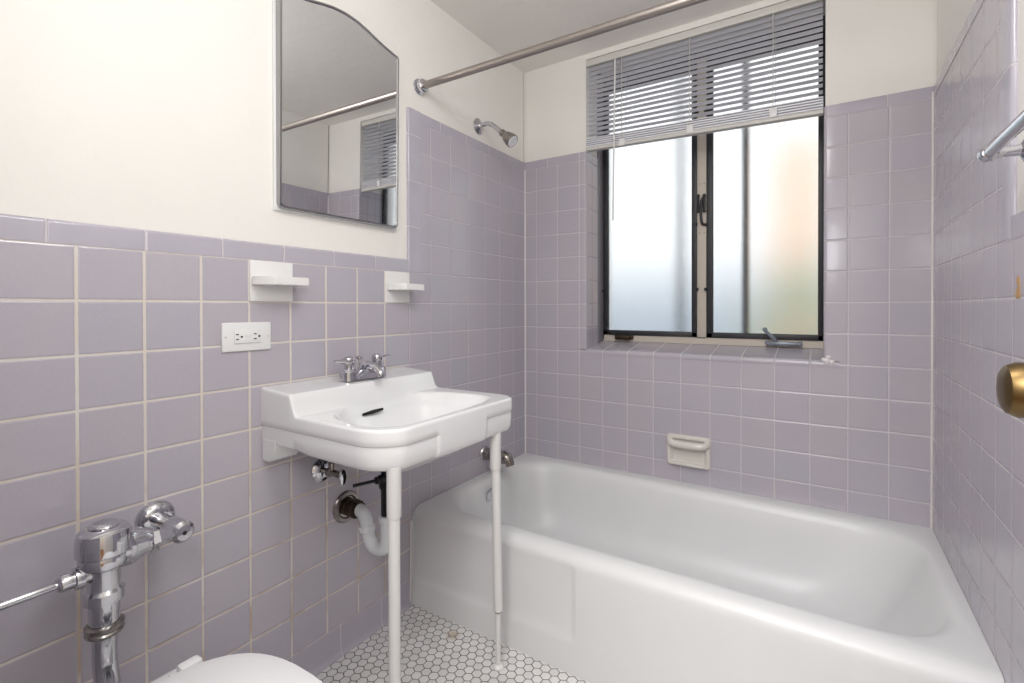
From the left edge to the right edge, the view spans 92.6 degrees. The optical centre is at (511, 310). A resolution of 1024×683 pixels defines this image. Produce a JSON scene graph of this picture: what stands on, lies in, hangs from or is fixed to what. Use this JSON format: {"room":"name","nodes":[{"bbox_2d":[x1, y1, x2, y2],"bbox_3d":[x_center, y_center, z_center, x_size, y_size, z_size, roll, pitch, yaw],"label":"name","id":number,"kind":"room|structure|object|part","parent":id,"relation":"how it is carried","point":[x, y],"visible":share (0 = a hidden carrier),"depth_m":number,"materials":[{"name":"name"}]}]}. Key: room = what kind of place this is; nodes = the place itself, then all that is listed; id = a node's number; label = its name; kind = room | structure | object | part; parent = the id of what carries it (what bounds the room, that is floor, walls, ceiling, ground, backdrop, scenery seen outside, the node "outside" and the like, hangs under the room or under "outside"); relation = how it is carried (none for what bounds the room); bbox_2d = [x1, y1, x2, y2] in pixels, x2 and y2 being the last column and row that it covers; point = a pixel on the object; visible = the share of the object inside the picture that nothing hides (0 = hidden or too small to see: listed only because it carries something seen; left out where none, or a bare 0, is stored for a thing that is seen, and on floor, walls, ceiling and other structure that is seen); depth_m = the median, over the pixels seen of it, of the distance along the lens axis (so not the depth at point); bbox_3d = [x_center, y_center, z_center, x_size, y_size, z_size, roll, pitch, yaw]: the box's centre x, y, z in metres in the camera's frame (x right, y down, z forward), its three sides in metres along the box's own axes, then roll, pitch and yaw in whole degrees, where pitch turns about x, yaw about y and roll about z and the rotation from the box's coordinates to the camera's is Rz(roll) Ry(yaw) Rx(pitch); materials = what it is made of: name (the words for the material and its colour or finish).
{"room":"bathroom","nodes":[
{"label":"bathroom","id":0,"kind":"room"},
{"bbox_2d":[0,0,524,682],"bbox_3d":[-0.530,-0.055,1.517,0.132,2.152,2.030,0,0,33],"label":"wall","id":1,"kind":"structure","parent":0,"point":[136,194],"depth_m":1.14,"materials":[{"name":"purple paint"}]},
{"bbox_2d":[0,500,193,682],"bbox_3d":[-0.762,0.550,0.856,0.146,0.338,0.441,0,0,18],"label":"valve","id":2,"kind":"object","parent":1,"relation":"attached to","point":[103,547],"visible":1,"depth_m":0.86,"materials":[{"name":"silver metal"}]},
{"bbox_3d":[-0.819,0.465,0.745,0.015,0.015,0.201,0,0,33],"label":"lever handle","id":3,"kind":"part","parent":2,"relation":"part of","materials":[{"name":"silver metal"}]},
{"bbox_2d":[54,567,92,592],"bbox_3d":[-0.755,0.464,0.845,0.039,0.039,0.047,0,0,33],"label":"pipe fitting","id":4,"kind":"object","parent":2,"relation":"attached to","point":[78,578],"depth_m":0.84,"materials":[{"name":"silver metal"}]},
{"bbox_2d":[221,322,270,352],"bbox_3d":[-0.656,0.065,1.214,0.010,0.071,0.122,0,0,33],"label":"power outlet","id":5,"kind":"object","parent":1,"relation":"attached to","point":[242,336],"visible":1,"depth_m":1.21,"materials":[{"name":"white plastic"}]},
{"bbox_2d":[234,329,260,343],"bbox_3d":[-0.654,0.064,1.212,0.004,0.033,0.066,0,0,33],"label":"receptacle","id":6,"kind":"object","parent":5,"relation":"attached to","point":[241,336],"depth_m":1.21,"materials":[{"name":"white plastic"}]},
{"bbox_2d":[249,260,308,301],"bbox_3d":[-0.595,-0.075,1.256,0.076,0.104,0.125,0,0,33],"label":"shelf","id":7,"kind":"object","parent":1,"relation":"attached to","point":[269,281],"visible":1,"depth_m":1.25,"materials":[{"name":"white ceramic"}]},
{"bbox_2d":[311,459,345,485],"bbox_3d":[-0.503,0.417,1.373,0.094,0.144,0.068,0,0,33],"label":"supply valve","id":8,"kind":"object","parent":1,"relation":"attached to","point":[322,469],"visible":0.88,"depth_m":1.37,"materials":[{"name":"silver metal"}]},
{"bbox_3d":[-0.468,0.460,1.350,0.010,0.045,0.023,0,0,33],"label":"handle","id":9,"kind":"part","parent":8,"relation":"part of","materials":[{"name":"silver metal"}]},
{"bbox_2d":[272,0,398,230],"bbox_3d":[-0.499,-0.571,1.453,0.031,0.614,0.431,0,0,33],"label":"medicine cabinet","id":10,"kind":"object","parent":1,"relation":"attached to","point":[335,85],"visible":1,"depth_m":1.41,"materials":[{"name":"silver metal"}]},
{"bbox_2d":[333,471,387,555],"bbox_3d":[-0.440,0.545,1.391,0.203,0.306,0.137,0,0,40],"label":"trap","id":11,"kind":"object","parent":1,"relation":"attached to","point":[348,505],"visible":0.77,"depth_m":1.40,"materials":[{"name":"white plastic"}]},
{"bbox_3d":[-0.386,0.467,1.320,0.026,0.029,0.101,0,0,33],"label":"pivot rod","id":12,"kind":"part","parent":11,"relation":"part of","materials":[{"name":"black plastic"}]},
{"bbox_2d":[385,271,423,302],"bbox_3d":[-0.356,-0.078,1.629,0.076,0.104,0.116,0,0,33],"label":"shelf","id":13,"kind":"object","parent":1,"relation":"attached to","point":[398,287],"visible":1,"depth_m":1.62,"materials":[{"name":"white ceramic"}]},
{"bbox_3d":[-0.385,-0.078,1.643,0.012,0.104,0.107,0,0,33],"label":"plate","id":14,"kind":"part","parent":13,"relation":"part of","materials":[{"name":"white ceramic"}]},
{"bbox_2d":[410,520,411,601],"bbox_3d":[-0.351,0.875,1.698,0.007,0.290,0.011,0,0,33],"label":"trim","id":15,"kind":"structure","parent":1,"relation":"attached to","point":[411,520],"depth_m":1.70,"materials":[{"name":"tile"}]},
{"bbox_2d":[473,118,517,147],"bbox_3d":[-0.062,-0.725,1.986,0.189,0.147,0.066,0,0,33],"label":"shower","id":16,"kind":"object","parent":1,"relation":"attached to","point":[510,139],"visible":1,"depth_m":1.97,"materials":[{"name":"silver metal"}]},
{"bbox_3d":[-0.085,-0.743,2.001,0.120,0.069,0.020,0,0,33],"label":"shower arm","id":17,"kind":"part","parent":16,"relation":"part of","materials":[{"name":"silver metal"}]},
{"bbox_2d":[480,446,514,466],"bbox_3d":[-0.056,0.604,2.023,0.149,0.068,0.062,0,0,33],"label":"tub spout","id":18,"kind":"object","parent":1,"relation":"attached to","point":[506,457],"visible":0.8,"depth_m":2.00,"materials":[{"name":"silver metal"}]},
{"bbox_2d":[315,604,588,682],"bbox_3d":[0.147,1.053,1.092,1.535,0.060,2.030,0,0,33],"label":"floor","id":19,"kind":"structure","parent":0,"point":[434,648],"depth_m":1.43,"materials":[{"name":"white tile"}]},
{"bbox_2d":[149,653,322,682],"bbox_3d":[-0.452,0.818,0.702,0.506,0.416,0.350,0,0,33],"label":"toilet","id":20,"kind":"object","parent":19,"relation":"on","point":[244,667],"visible":1,"depth_m":0.83,"materials":[{"name":"ceramic"}]},
{"bbox_3d":[-0.455,0.839,0.704,0.500,0.375,0.350,0,0,33],"label":"bowl","id":21,"kind":"part","parent":20,"relation":"part of","materials":[{"name":"white ceramic"}]},
{"bbox_2d":[261,367,511,682],"bbox_3d":[-0.308,0.608,1.350,0.449,0.827,0.525,0,0,33],"label":"washbasin","id":22,"kind":"object","parent":19,"relation":"on","point":[395,423],"visible":1,"depth_m":1.23,"materials":[{"name":"white ceramic"}]},
{"bbox_2d":[333,353,389,381],"bbox_3d":[-0.412,0.164,1.419,0.114,0.068,0.200,0,0,33],"label":"faucet","id":23,"kind":"object","parent":22,"relation":"on","point":[365,369],"visible":1,"depth_m":1.40,"materials":[{"name":"silver metal"}]},
{"bbox_3d":[-0.477,0.146,1.368,0.035,0.021,0.044,0,0,33],"label":"lever","id":24,"kind":"part","parent":23,"relation":"part of","materials":[{"name":"silver metal"}]},
{"bbox_3d":[-0.464,0.152,1.390,0.041,0.044,0.041,0,0,33],"label":"handle","id":25,"kind":"part","parent":23,"relation":"part of","materials":[{"name":"silver metal"}]},
{"bbox_3d":[-0.452,0.157,1.444,0.021,0.046,0.021,0,0,33],"label":"lift knob","id":26,"kind":"part","parent":23,"relation":"part of","materials":[{"name":"silver metal"}]},
{"bbox_3d":[-0.406,0.168,1.415,0.099,0.040,0.028,0,0,33],"label":"spout","id":27,"kind":"part","parent":23,"relation":"part of","materials":[{"name":"silver metal"}]},
{"bbox_3d":[-0.407,0.151,1.478,0.041,0.044,0.041,0,0,33],"label":"handle","id":28,"kind":"part","parent":23,"relation":"part of","materials":[{"name":"silver metal"}]},
{"bbox_2d":[261,367,511,472],"bbox_3d":[-0.309,0.302,1.348,0.449,0.215,0.525,0,0,33],"label":"basin","id":29,"kind":"object","parent":22,"relation":"in","point":[399,421],"depth_m":1.23,"materials":[{"name":"white ceramic"}]},
{"bbox_3d":[-0.257,0.604,1.068,0.026,0.509,0.026,0,0,33],"label":"leg","id":30,"kind":"part","parent":22,"relation":"part of","materials":[{"name":"white metal"}]},
{"bbox_3d":[-0.043,0.602,1.393,0.026,0.510,0.038,0,0,33],"label":"leg","id":31,"kind":"part","parent":22,"relation":"part of","materials":[{"name":"white metal"}]},
{"bbox_2d":[412,453,1004,682],"bbox_3d":[0.486,0.852,1.622,1.494,0.334,0.767,0,0,33],"label":"bathtub","id":32,"kind":"object","parent":19,"relation":"on","point":[609,575],"visible":0.92,"depth_m":1.48,"materials":[{"name":"white ceramic"}]},
{"bbox_3d":[-0.085,0.748,1.968,0.014,0.068,0.068,0,0,33],"label":"overflow plate","id":33,"kind":"part","parent":32,"relation":"part of","materials":[{"name":"silver metal"}]},
{"bbox_2d":[430,0,762,72],"bbox_3d":[0.202,-1.170,1.170,1.735,0.080,2.450,0,0,33],"label":"ceiling","id":34,"kind":"structure","parent":0,"point":[506,26],"depth_m":1.92,"materials":[{"name":"paint"}]},
{"bbox_2d":[523,0,936,526],"bbox_3d":[0.771,-0.061,2.064,1.735,2.152,0.305,0,0,33],"label":"wall","id":35,"kind":"structure","parent":0,"point":[843,425],"depth_m":1.73,"materials":[{"name":"purple tile"}]},
{"bbox_2d":[524,170,525,452],"bbox_3d":[0.063,0.009,2.342,0.008,1.352,0.008,0,0,33],"label":"trim","id":36,"kind":"structure","parent":35,"relation":"attached to","point":[524,170],"depth_m":2.34,"materials":[{"name":"tile"}]},
{"bbox_2d":[667,433,710,469],"bbox_3d":[0.688,0.557,1.922,0.168,0.125,0.049,0,0,33],"label":"soap dish","id":37,"kind":"object","parent":35,"relation":"attached to","point":[682,450],"visible":1,"depth_m":1.92,"materials":[{"name":"beige ceramic"}]},
{"bbox_2d":[597,15,825,348],"bbox_3d":[0.799,-0.481,2.081,0.896,1.265,0.091,0,0,33],"label":"window","id":38,"kind":"structure","parent":35,"relation":"in","point":[717,238],"depth_m":2.06,"materials":[{"name":"white glass"}]},
{"bbox_3d":[0.416,-0.481,2.309,0.006,1.265,0.062,0,0,33],"label":"jamb casing","id":39,"kind":"part","parent":38,"relation":"part of","materials":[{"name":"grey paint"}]},
{"bbox_3d":[0.618,-0.473,2.219,0.426,1.175,0.028,0,0,33],"label":"sash","id":40,"kind":"part","parent":38,"relation":"part of","materials":[{"name":"black paint"}]},
{"bbox_3d":[0.620,-0.466,2.221,0.390,1.129,0.004,0,0,33],"label":"pane","id":41,"kind":"part","parent":38,"relation":"part of","materials":[{"name":"clear glass"}]},
{"bbox_2d":[586,0,823,220],"bbox_3d":[0.709,-0.748,1.949,0.895,0.724,0.052,0,0,33],"label":"blind","id":42,"kind":"object","parent":38,"relation":"attached to","point":[812,107],"visible":1,"depth_m":1.91,"materials":[{"name":"white plastic"}]},
{"bbox_3d":[0.479,-0.895,2.104,0.003,0.380,0.038,0,1,41],"label":"ladder cord","id":43,"kind":"part","parent":42,"relation":"part of","materials":[{"name":"white fabric"}]},
{"bbox_3d":[0.715,-0.894,1.953,0.003,0.380,0.038,0,1,41],"label":"ladder cord","id":44,"kind":"part","parent":42,"relation":"part of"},
{"bbox_3d":[0.714,-0.707,1.956,0.895,0.038,0.032,0,0,33],"label":"rail","id":45,"kind":"part","parent":42,"relation":"part of","materials":[{"name":"white metal"}]},
{"bbox_3d":[0.961,-0.893,1.795,0.003,0.380,0.038,0,1,41],"label":"ladder cord","id":46,"kind":"part","parent":42,"relation":"part of","materials":[{"name":"white fabric"}]},
{"bbox_3d":[0.813,-1.087,2.100,0.896,0.053,0.035,0,0,33],"label":"frame","id":47,"kind":"part","parent":38,"relation":"part of","materials":[{"name":"black paint"}]},
{"bbox_3d":[1.006,-0.472,1.971,0.418,1.175,0.028,0,0,33],"label":"sash","id":48,"kind":"part","parent":38,"relation":"part of","materials":[{"name":"black paint"}]},
{"bbox_3d":[1.010,-0.465,1.971,0.386,1.129,0.004,0,0,33],"label":"pane","id":49,"kind":"part","parent":38,"relation":"part of","materials":[{"name":"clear glass"}]},
{"bbox_3d":[1.187,-0.488,1.868,0.014,1.248,0.031,0,0,33],"label":"frame","id":50,"kind":"part","parent":38,"relation":"part of","materials":[{"name":"black paint"}]},
{"bbox_2d":[930,91,933,527],"bbox_3d":[1.320,0.002,1.537,0.008,1.372,0.008,0,0,33],"label":"trim","id":51,"kind":"structure","parent":35,"relation":"attached to","point":[932,155],"depth_m":1.54,"materials":[{"name":"tile"}]},
{"bbox_2d":[932,0,1023,682],"bbox_3d":[0.824,-0.052,0.650,0.122,2.152,2.030,0,0,33],"label":"wall","id":52,"kind":"structure","parent":0,"point":[978,501],"depth_m":1.07,"materials":[{"name":"purple tile"}]},
{"bbox_2d":[413,0,707,95],"bbox_3d":[0.304,-0.786,1.332,1.511,0.064,0.056,0,0,33],"label":"shower rod","id":53,"kind":"object","parent":52,"relation":"attached to","point":[421,86],"visible":1,"depth_m":1.43,"materials":[{"name":"metal"}]},
{"bbox_2d":[977,110,1023,161],"bbox_3d":[0.736,-0.268,0.671,0.070,0.060,0.434,0,0,33],"label":"towel bar","id":54,"kind":"object","parent":52,"relation":"attached to","point":[997,148],"visible":1,"depth_m":0.79,"materials":[{"name":"silver metal"}]},
{"bbox_3d":[-0.429,-0.046,0.190,1.735,2.152,0.124,0,0,33],"label":"wall","id":55,"kind":"structure","parent":0,"visible":0},
{"bbox_2d":[996,363,1023,417],"bbox_3d":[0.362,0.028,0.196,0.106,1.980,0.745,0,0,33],"label":"door knob","id":56,"kind":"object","parent":55,"relation":"in","point":[1010,379],"depth_m":0.47,"materials":[{"name":"gold metal"}]}
]}

